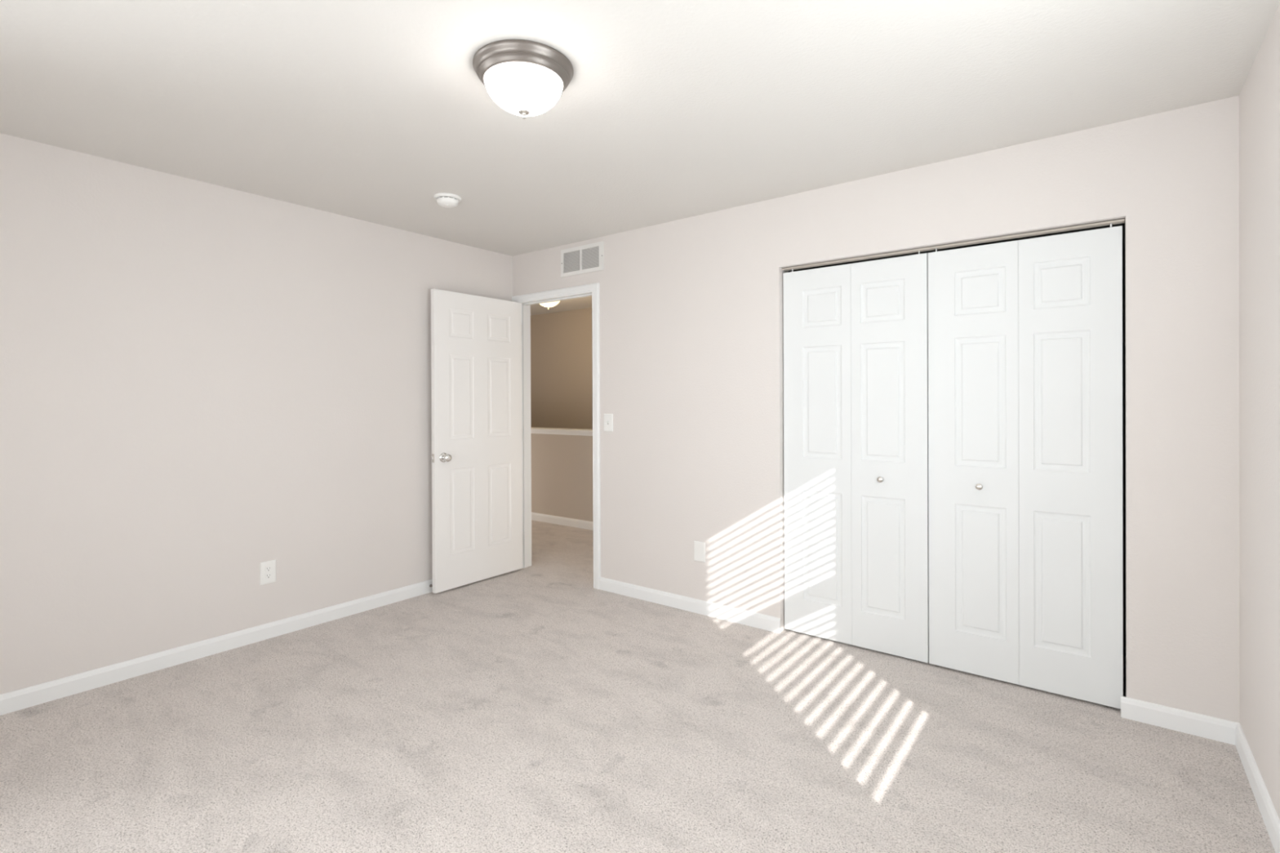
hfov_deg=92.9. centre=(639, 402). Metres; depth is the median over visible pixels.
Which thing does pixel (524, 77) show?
ceiling light
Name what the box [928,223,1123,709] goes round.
door
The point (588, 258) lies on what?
air vent
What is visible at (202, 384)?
wall
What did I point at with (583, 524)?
baseboard
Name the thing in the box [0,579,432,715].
baseboard
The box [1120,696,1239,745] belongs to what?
baseboard
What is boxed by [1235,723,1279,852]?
baseboard
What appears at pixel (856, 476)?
door
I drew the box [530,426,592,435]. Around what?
rail
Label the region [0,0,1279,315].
ceiling
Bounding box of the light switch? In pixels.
[604,413,613,431]
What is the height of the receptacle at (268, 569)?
0.029 m
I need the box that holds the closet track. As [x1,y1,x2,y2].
[782,217,1124,271]
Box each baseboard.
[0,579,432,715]
[531,511,593,530]
[599,577,780,633]
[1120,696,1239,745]
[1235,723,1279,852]
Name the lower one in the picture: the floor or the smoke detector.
the floor
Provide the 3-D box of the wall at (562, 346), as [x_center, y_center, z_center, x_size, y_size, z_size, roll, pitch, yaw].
[-0.207,1.262,7.185,4.700,4.840,0.100,0,0,37]
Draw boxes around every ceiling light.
[472,39,573,119]
[539,301,559,309]
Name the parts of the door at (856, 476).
knob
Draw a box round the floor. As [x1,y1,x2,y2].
[0,520,1275,852]
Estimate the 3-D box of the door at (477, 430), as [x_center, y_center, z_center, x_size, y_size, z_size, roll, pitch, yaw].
[-1.149,0.255,4.413,0.160,2.049,0.816,0,0,37]
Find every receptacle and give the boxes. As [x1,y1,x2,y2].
[265,566,271,572]
[265,573,271,578]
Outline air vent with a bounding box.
[560,240,604,277]
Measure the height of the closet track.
0.012 m
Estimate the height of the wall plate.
0.122 m
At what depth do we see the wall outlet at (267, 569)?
3.36 m
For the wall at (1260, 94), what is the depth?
1.97 m
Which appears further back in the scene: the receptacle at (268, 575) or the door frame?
the door frame
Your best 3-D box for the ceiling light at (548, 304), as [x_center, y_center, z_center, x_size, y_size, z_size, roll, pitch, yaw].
[-0.959,-1.065,6.373,0.336,0.174,0.336,0,0,37]
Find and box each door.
[431,288,522,593]
[782,250,928,662]
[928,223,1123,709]
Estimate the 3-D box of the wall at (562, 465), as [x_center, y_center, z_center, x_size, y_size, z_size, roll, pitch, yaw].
[-0.764,2.009,6.456,4.700,3.355,0.110,0,0,37]
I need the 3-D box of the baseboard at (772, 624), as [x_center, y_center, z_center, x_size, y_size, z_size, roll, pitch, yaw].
[0.254,1.249,3.813,1.334,0.083,0.014,0,0,37]
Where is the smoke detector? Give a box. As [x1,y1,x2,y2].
[433,192,461,208]
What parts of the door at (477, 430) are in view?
knob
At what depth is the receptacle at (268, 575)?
3.37 m
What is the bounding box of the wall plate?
[693,541,705,562]
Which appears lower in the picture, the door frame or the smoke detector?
the door frame
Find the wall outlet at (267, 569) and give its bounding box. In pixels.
[259,560,275,585]
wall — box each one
[0,133,512,694]
[512,95,1239,723]
[530,307,592,429]
[531,433,592,521]
[1239,2,1279,819]
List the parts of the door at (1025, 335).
knob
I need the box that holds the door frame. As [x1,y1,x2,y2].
[511,282,600,589]
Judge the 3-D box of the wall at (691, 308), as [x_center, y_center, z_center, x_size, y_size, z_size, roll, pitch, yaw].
[-0.334,0.070,4.768,7.442,2.440,0.800,0,0,37]
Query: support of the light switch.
attached to the wall at (691, 308)
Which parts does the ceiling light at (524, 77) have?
lamp shade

